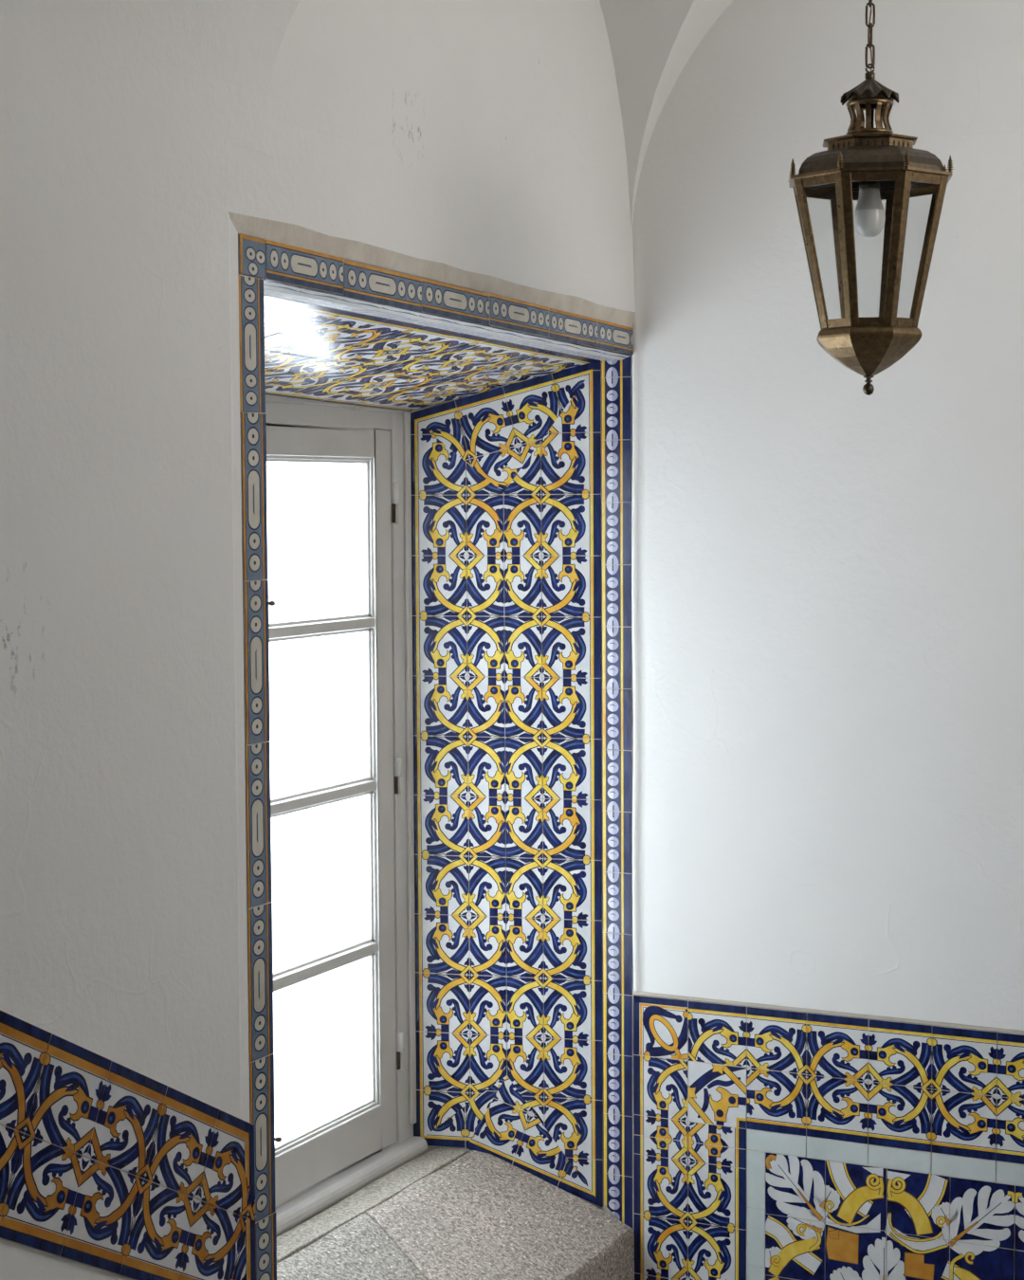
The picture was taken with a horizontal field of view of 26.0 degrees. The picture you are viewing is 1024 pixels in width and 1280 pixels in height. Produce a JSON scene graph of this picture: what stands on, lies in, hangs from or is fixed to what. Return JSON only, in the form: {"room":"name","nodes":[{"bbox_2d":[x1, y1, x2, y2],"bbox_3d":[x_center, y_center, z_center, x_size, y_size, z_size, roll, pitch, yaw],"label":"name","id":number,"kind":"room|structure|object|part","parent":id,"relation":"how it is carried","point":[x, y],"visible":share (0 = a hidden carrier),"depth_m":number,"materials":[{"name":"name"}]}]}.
{"room":"stairwell","nodes":[
{"label":"stairwell","id":0,"kind":"room"},
{"bbox_2d":[0,0,635,1279],"bbox_3d":[-1.480,0.309,2.251,0.640,4.210,7.370,2,4,26],"label":"wall","id":1,"kind":"structure","parent":0,"point":[478,145],"depth_m":3.46,"materials":[{"name":"white paint"}]},
{"bbox_2d":[0,1009,255,1279],"bbox_3d":[-0.837,0.590,2.857,0.007,1.197,1.822,2,4,26],"label":"dado","id":2,"kind":"object","parent":1,"relation":"attached to","point":[106,1165],"visible":1,"depth_m":3.35,"materials":[{"name":"tile"}]},
{"bbox_2d":[238,274,276,1279],"bbox_3d":[-0.426,0.805,3.742,0.014,2.815,0.079,2,4,26],"label":"tile strip","id":3,"kind":"object","parent":1,"relation":"attached to","point":[251,301],"visible":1,"depth_m":3.70,"materials":[{"name":"tile"}]},
{"bbox_2d":[265,394,427,1236],"bbox_3d":[-0.554,0.381,4.690,0.107,1.808,1.355,2,4,26],"label":"window","id":4,"kind":"structure","parent":1,"relation":"in","point":[338,484],"depth_m":5.04,"materials":[{"name":"white glass"}]},
{"bbox_3d":[-0.512,-0.078,4.694,0.026,0.012,0.013,2,4,26],"label":"latch knob","id":5,"kind":"part","parent":4,"relation":"part of","materials":[{"name":"metal"}]},
{"bbox_3d":[-0.506,1.073,4.768,0.026,0.012,0.013,2,4,26],"label":"latch knob","id":6,"kind":"part","parent":4,"relation":"part of","materials":[{"name":"metal"}]},
{"bbox_3d":[-0.447,-0.225,4.917,0.003,0.369,0.480,2,4,26],"label":"glass pane","id":7,"kind":"part","parent":4,"relation":"part of","materials":[{"name":"glass"}]},
{"bbox_3d":[-0.445,0.162,4.942,0.003,0.351,0.480,2,4,26],"label":"glass pane","id":8,"kind":"part","parent":4,"relation":"part of","materials":[{"name":"glass"}]},
{"bbox_3d":[-0.442,0.541,4.967,0.003,0.352,0.480,2,4,26],"label":"glass pane","id":9,"kind":"part","parent":4,"relation":"part of","materials":[{"name":"glass"}]},
{"bbox_3d":[-0.440,0.925,4.992,0.003,0.363,0.480,2,4,26],"label":"glass pane","id":10,"kind":"part","parent":4,"relation":"part of","materials":[{"name":"glass"}]},
{"bbox_3d":[-0.550,1.258,4.746,0.107,0.049,1.353,2,4,26],"label":"threshold rail","id":11,"kind":"part","parent":4,"relation":"part of","materials":[{"name":"white paint"}]},
{"bbox_3d":[-0.269,-0.294,5.188,0.010,0.048,0.009,2,4,26],"label":"plate","id":12,"kind":"part","parent":4,"relation":"part of","materials":[{"name":"black metal"}]},
{"bbox_3d":[-0.266,0.344,5.229,0.010,0.044,0.009,2,4,26],"label":"plate","id":13,"kind":"part","parent":4,"relation":"part of","materials":[{"name":"black metal"}]},
{"bbox_3d":[-0.262,0.999,5.271,0.010,0.046,0.009,2,4,26],"label":"plate","id":14,"kind":"part","parent":4,"relation":"part of","materials":[{"name":"black metal"}]},
{"bbox_2d":[276,1213,426,1279],"bbox_3d":[-0.360,1.434,4.340,0.392,0.303,0.966,2,4,26],"label":"sill slab","id":15,"kind":"structure","parent":1,"relation":"attached to","point":[359,1249],"depth_m":4.64,"materials":[{"name":"grey stone"}]},
{"bbox_2d":[276,1146,471,1263],"bbox_3d":[-0.504,1.409,4.733,0.207,0.305,1.441,2,4,26],"label":"sill slab","id":16,"kind":"structure","parent":1,"relation":"attached to","point":[384,1188],"depth_m":4.94,"materials":[{"name":"stone"}]},
{"bbox_2d":[263,295,597,411],"bbox_3d":[-0.351,-0.568,4.507,0.451,0.158,1.570,2,4,26],"label":"tilework","id":17,"kind":"object","parent":1,"relation":"attached to","point":[317,353],"visible":0.69,"depth_m":4.63,"materials":[{"name":"tile"}]},
{"bbox_2d":[237,233,632,361],"bbox_3d":[-0.120,-0.653,4.364,0.083,0.119,1.630,2,4,26],"label":"tile strip","id":18,"kind":"object","parent":1,"relation":"attached to","point":[285,270],"visible":0.99,"depth_m":4.18,"materials":[{"name":"tile"}]},
{"bbox_2d":[365,1150,634,1279],"bbox_3d":[-0.062,1.393,4.942,0.392,0.303,0.788,2,4,26],"label":"sill slab","id":19,"kind":"structure","parent":1,"relation":"attached to","point":[481,1216],"depth_m":5.00,"materials":[{"name":"stone"}]},
{"bbox_2d":[0,0,732,230],"bbox_3d":[-0.309,-1.132,1.575,3.270,1.260,7.370,2,4,26],"label":"ceiling","id":20,"kind":"structure","parent":0,"point":[199,67],"depth_m":3.48,"materials":[{"name":"white paint"}]},
{"bbox_2d":[787,0,953,395],"bbox_3d":[0.643,-1.083,3.983,0.289,1.282,0.289,0,4,6],"label":"hanging lantern","id":21,"kind":"object","parent":20,"relation":"hanging from","point":[869,165],"visible":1,"depth_m":3.95,"materials":[{"name":"gold metal"}]},
{"bbox_3d":[0.545,-0.697,4.064,0.065,0.265,0.030,2,4,26],"label":"corner post","id":22,"kind":"part","parent":21,"relation":"part of","materials":[{"name":"gold metal"}]},
{"bbox_3d":[0.535,-0.692,3.976,0.064,0.265,0.030,-1,4,-16],"label":"corner post","id":23,"kind":"part","parent":21,"relation":"part of","materials":[{"name":"gold metal"}]},
{"bbox_3d":[0.613,-0.701,4.118,0.030,0.265,0.064,-1,4,-16],"label":"corner post","id":24,"kind":"part","parent":21,"relation":"part of","materials":[{"name":"gold metal"}]},
{"bbox_3d":[0.590,-0.688,3.909,0.030,0.265,0.065,2,4,26],"label":"corner post","id":25,"kind":"part","parent":21,"relation":"part of","materials":[{"name":"gold metal"}]},
{"bbox_3d":[0.646,-0.570,4.017,0.172,0.015,0.172,0,4,6],"label":"rail","id":26,"kind":"part","parent":21,"relation":"part of","materials":[{"name":"gold metal"}]},
{"bbox_3d":[0.644,-0.818,4.000,0.268,0.016,0.268,-3,5,-39],"label":"rail","id":27,"kind":"part","parent":21,"relation":"part of","materials":[{"name":"gold metal"}]},
{"bbox_3d":[0.646,-0.521,4.020,0.185,0.086,0.185,0,4,6],"label":"lamp shade","id":28,"kind":"part","parent":21,"relation":"part of","materials":[{"name":"gold metal"}]},
{"bbox_2d":[859,181,879,188],"bbox_3d":[0.644,-0.833,4.000,0.038,0.039,0.038,2,4,26],"label":"socket","id":29,"kind":"object","parent":21,"relation":"attached to","point":[863,184],"depth_m":3.98,"materials":[{"name":"brown metal"}]},
{"bbox_3d":[0.645,-0.750,4.005,0.057,0.047,0.057,2,4,26],"label":"light bulb","id":30,"kind":"part","parent":21,"relation":"part of","materials":[{"name":"white glass"}]},
{"bbox_3d":[0.641,-1.370,3.965,0.010,0.703,0.010,2,4,26],"label":"cord","id":31,"kind":"part","parent":21,"relation":"part of","materials":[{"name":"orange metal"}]},
{"bbox_3d":[0.701,-0.701,4.108,0.030,0.265,0.065,2,4,26],"label":"corner post","id":32,"kind":"part","parent":21,"relation":"part of","materials":[{"name":"gold metal"}]},
{"bbox_3d":[0.677,-0.687,3.899,0.030,0.265,0.064,-1,4,-16],"label":"corner post","id":33,"kind":"part","parent":21,"relation":"part of","materials":[{"name":"gold metal"}]},
{"bbox_3d":[0.755,-0.697,4.041,0.064,0.265,0.030,-1,4,-16],"label":"corner post","id":34,"kind":"part","parent":21,"relation":"part of","materials":[{"name":"gold metal"}]},
{"bbox_3d":[0.745,-0.691,3.953,0.065,0.265,0.030,2,4,26],"label":"corner post","id":35,"kind":"part","parent":21,"relation":"part of","materials":[{"name":"gold metal"}]},
{"bbox_2d":[631,0,1023,1034],"bbox_3d":[1.238,0.131,4.778,3.270,4.210,0.420,2,4,26],"label":"wall","id":36,"kind":"structure","parent":0,"point":[828,575],"depth_m":4.90,"materials":[{"name":"white paint"}]},
{"bbox_2d":[410,360,603,1207],"bbox_3d":[-0.016,0.344,5.234,0.465,1.995,0.009,1,4,13],"label":"tilework","id":37,"kind":"object","parent":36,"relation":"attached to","point":[505,481],"visible":1,"depth_m":5.23,"materials":[{"name":"tile"}]},
{"bbox_2d":[601,355,634,1229],"bbox_3d":[0.246,0.387,5.167,0.078,2.110,0.008,2,4,26],"label":"tile strip","id":38,"kind":"object","parent":36,"relation":"attached to","point":[616,375],"visible":0.98,"depth_m":5.16,"materials":[{"name":"tile"}]},
{"bbox_2d":[633,994,1023,1279],"bbox_3d":[1.446,1.506,4.646,2.584,1.300,0.011,2,4,26],"label":"dado","id":39,"kind":"object","parent":36,"relation":"attached to","point":[770,1143],"visible":1,"depth_m":4.99,"materials":[{"name":"tile"}]}
]}

